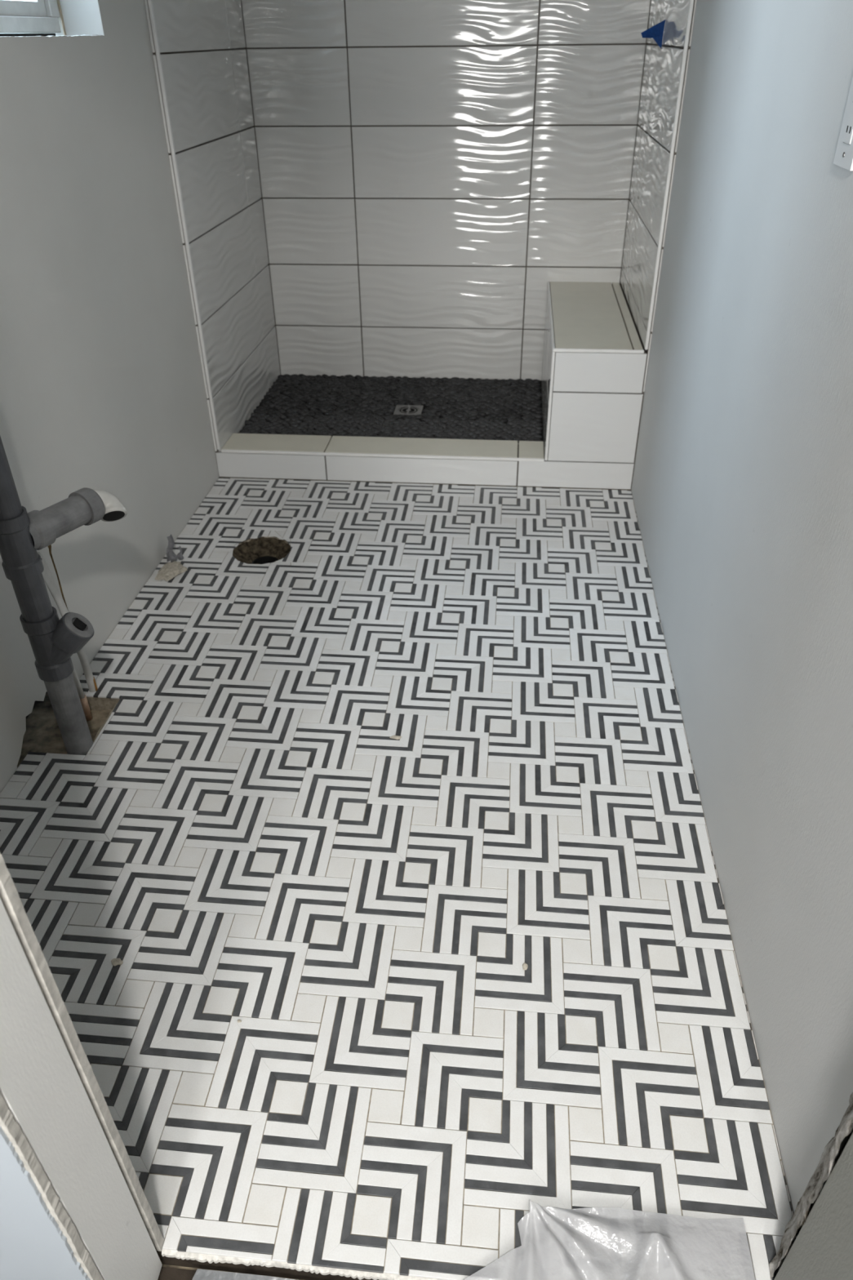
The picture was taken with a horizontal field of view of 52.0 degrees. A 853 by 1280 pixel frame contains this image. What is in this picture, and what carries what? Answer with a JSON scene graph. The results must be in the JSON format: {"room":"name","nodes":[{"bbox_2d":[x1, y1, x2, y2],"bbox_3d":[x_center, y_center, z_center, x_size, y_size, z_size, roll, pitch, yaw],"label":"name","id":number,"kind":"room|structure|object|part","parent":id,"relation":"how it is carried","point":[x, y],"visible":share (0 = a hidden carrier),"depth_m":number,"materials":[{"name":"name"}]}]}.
{"room":"building under construction","nodes":[
{"label":"building under construction","id":0,"kind":"room"},
{"bbox_2d":[0,0,280,793],"bbox_3d":[-0.957,-1.162,1.984,0.236,2.500,3.460,3,35,5],"label":"wall","id":1,"kind":"structure","parent":0,"point":[138,335],"depth_m":2.40,"materials":[{"name":"paint"}]},
{"bbox_2d":[0,0,104,36],"bbox_3d":[-0.943,-1.623,1.784,0.174,0.695,0.700,3,35,5],"label":"window","id":2,"kind":"structure","parent":1,"relation":"in","point":[30,17],"depth_m":2.17,"materials":[{"name":"white plastic"}]},
{"bbox_3d":[-0.984,-1.631,1.780,0.027,0.584,0.550,3,35,5],"label":"sash","id":3,"kind":"part","parent":2,"relation":"part of","materials":[{"name":"white plastic"}]},
{"bbox_3d":[-0.774,-1.655,2.543,0.010,2.328,0.013,3,35,5],"label":"edge trim","id":4,"kind":"part","parent":1,"relation":"part of","materials":[{"name":"white metal"}]},
{"bbox_2d":[17,559,302,1279],"bbox_3d":[-0.349,0.414,1.916,5.400,0.053,5.350,3,35,5],"label":"floor","id":5,"kind":"structure","parent":0,"point":[42,734],"depth_m":2.14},
{"bbox_2d":[0,435,127,755],"bbox_3d":[-0.738,-0.173,1.851,0.128,0.997,0.293,17,38,23],"label":"drain pipe","id":6,"kind":"object","parent":5,"relation":"on","point":[53,640],"visible":0.98,"depth_m":1.82,"materials":[{"name":"grey plastic"}]},
{"bbox_2d":[72,617,86,631],"bbox_3d":[-0.737,-0.032,1.855,0.023,0.023,0.026,3,35,5],"label":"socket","id":7,"kind":"object","parent":6,"relation":"attached to","point":[78,624],"depth_m":1.85,"materials":[{"name":"black plastic"}]},
{"bbox_2d":[37,551,97,692],"bbox_3d":[-0.857,-0.015,2.107,0.046,0.447,0.034,-4,35,-4],"label":"tube","id":8,"kind":"object","parent":5,"relation":"on","point":[48,578],"visible":0.58,"depth_m":2.06,"materials":[{"name":"white plastic"}]},
{"bbox_2d":[71,662,93,721],"bbox_3d":[-0.852,0.063,2.082,0.022,0.349,0.052,3,35,5],"label":"tube","id":9,"kind":"object","parent":5,"relation":"on","point":[83,699],"visible":0.37,"depth_m":2.15,"materials":[{"name":"white plastic"}]},
{"bbox_2d":[191,1268,295,1279],"bbox_3d":[0.025,0.966,1.046,0.837,0.014,0.300,3,35,5],"label":"film","id":10,"kind":"object","parent":5,"relation":"on","point":[200,1274],"visible":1,"depth_m":1.19,"materials":[{"name":"grey plastic"}]},
{"bbox_2d":[237,373,544,444],"bbox_3d":[-0.115,-0.944,3.645,1.204,0.110,0.806,3,35,5],"label":"floor","id":11,"kind":"structure","parent":0,"point":[301,404],"depth_m":3.61,"materials":[{"name":"black pebble stone"},{"name":"black grout"}]},
{"bbox_2d":[393,404,423,416],"bbox_3d":[-0.074,-0.940,3.591,0.112,0.010,0.112,3,35,5],"label":"shower drain","id":12,"kind":"object","parent":11,"relation":"on","point":[405,410],"visible":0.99,"depth_m":3.59,"materials":[{"name":"silver metal"}]},
{"bbox_2d":[0,476,798,1279],"bbox_3d":[-0.136,0.208,2.257,1.520,0.201,2.502,3,35,5],"label":"floor","id":13,"kind":"structure","parent":0,"point":[244,828],"depth_m":1.68,"materials":[{"name":"tile"}]},
{"bbox_2d":[111,958,123,966],"bbox_3d":[-0.552,0.574,1.558,0.023,0.005,0.016,3,35,5],"label":"chip","id":14,"kind":"object","parent":13,"relation":"on","point":[115,962],"visible":1,"depth_m":1.56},
{"bbox_2d":[154,533,187,581],"bbox_3d":[-0.781,-0.254,2.687,0.088,0.080,0.156,3,35,5],"label":"scrap","id":15,"kind":"object","parent":13,"relation":"on","point":[169,571],"visible":1,"depth_m":2.70,"materials":[{"name":"grey plastic"}]},
{"bbox_2d":[389,735,401,739],"bbox_3d":[-0.072,0.228,2.048,0.031,0.005,0.011,3,35,5],"label":"chip","id":16,"kind":"object","parent":13,"relation":"on","point":[397,737],"visible":1,"depth_m":2.05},
{"bbox_2d":[215,433,634,489],"bbox_3d":[-0.013,-0.665,3.244,1.520,0.111,0.169,3,35,5],"label":"shower curb","id":17,"kind":"object","parent":13,"relation":"on","point":[286,456],"visible":0.98,"depth_m":3.19,"materials":[{"name":"white tile"}]},
{"bbox_3d":[-0.167,-0.667,3.162,1.179,0.011,0.010,3,35,5],"label":"curb trim","id":18,"kind":"part","parent":17,"relation":"part of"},
{"bbox_2d":[542,281,646,462],"bbox_3d":[0.619,-1.064,3.374,0.312,0.394,0.956,3,35,5],"label":"shower bench","id":19,"kind":"object","parent":17,"relation":"on","point":[594,355],"visible":1,"depth_m":3.02,"materials":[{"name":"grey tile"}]},
{"bbox_3d":[0.424,-0.797,3.004,0.010,0.382,0.011,3,35,5],"label":"corner trim","id":20,"kind":"part","parent":19,"relation":"part of","materials":[{"name":"white metal"}]},
{"bbox_3d":[0.467,-1.230,3.281,0.009,0.012,0.944,3,35,5],"label":"trim","id":21,"kind":"part","parent":19,"relation":"part of","materials":[{"name":"white metal"}]},
{"bbox_3d":[0.565,-0.952,2.879,0.298,0.012,0.010,3,35,5],"label":"trim","id":22,"kind":"part","parent":19,"relation":"part of","materials":[{"name":"white metal"}]},
{"bbox_2d":[522,962,528,969],"bbox_3d":[0.174,0.576,1.543,0.010,0.004,0.015,3,35,5],"label":"chip","id":23,"kind":"object","parent":13,"relation":"on","point":[525,966],"visible":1,"depth_m":1.54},
{"bbox_2d":[464,1200,755,1279],"bbox_3d":[0.179,0.923,1.047,0.477,0.060,0.455,3,35,5],"label":"plastic sheet","id":24,"kind":"object","parent":13,"relation":"on","point":[593,1243],"visible":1,"depth_m":1.17,"materials":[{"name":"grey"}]},
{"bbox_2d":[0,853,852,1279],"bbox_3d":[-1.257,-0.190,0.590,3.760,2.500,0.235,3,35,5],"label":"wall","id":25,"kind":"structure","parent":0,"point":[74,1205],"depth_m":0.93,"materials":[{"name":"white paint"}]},
{"bbox_2d":[240,0,651,380],"bbox_3d":[0.063,-2.122,3.348,1.560,2.500,0.101,3,35,5],"label":"wall","id":26,"kind":"structure","parent":0,"point":[428,168],"depth_m":3.46,"materials":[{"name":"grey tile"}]},
{"bbox_2d":[620,0,852,1233],"bbox_3d":[0.706,-1.098,1.862,0.138,2.500,3.418,3,35,5],"label":"wall","id":27,"kind":"structure","parent":0,"point":[736,277],"depth_m":1.52,"materials":[{"name":"paint"}]},
{"bbox_2d":[640,19,665,48],"bbox_3d":[0.721,-1.930,2.786,0.079,0.077,0.021,17,38,23],"label":"tape","id":28,"kind":"object","parent":27,"relation":"attached to","point":[655,32],"visible":1,"depth_m":2.78,"materials":[{"name":"blue plastic"}]},
{"bbox_3d":[0.709,-1.747,2.307,0.010,1.939,0.013,3,35,5],"label":"edge trim","id":29,"kind":"part","parent":27,"relation":"part of","materials":[{"name":"white metal"}]},
{"bbox_2d":[833,76,852,170],"bbox_3d":[0.575,-0.706,1.173,0.007,0.126,0.080,3,35,5],"label":"outlet plate","id":30,"kind":"object","parent":27,"relation":"attached to","point":[843,157],"visible":1,"depth_m":1.19,"materials":[{"name":"white plastic"}]},
{"bbox_2d":[842,97,852,144],"bbox_3d":[0.574,-0.706,1.173,0.005,0.069,0.033,3,35,5],"label":"receptacle","id":31,"kind":"object","parent":30,"relation":"attached to","point":[847,132],"depth_m":1.18,"materials":[{"name":"white plastic"}]}
]}

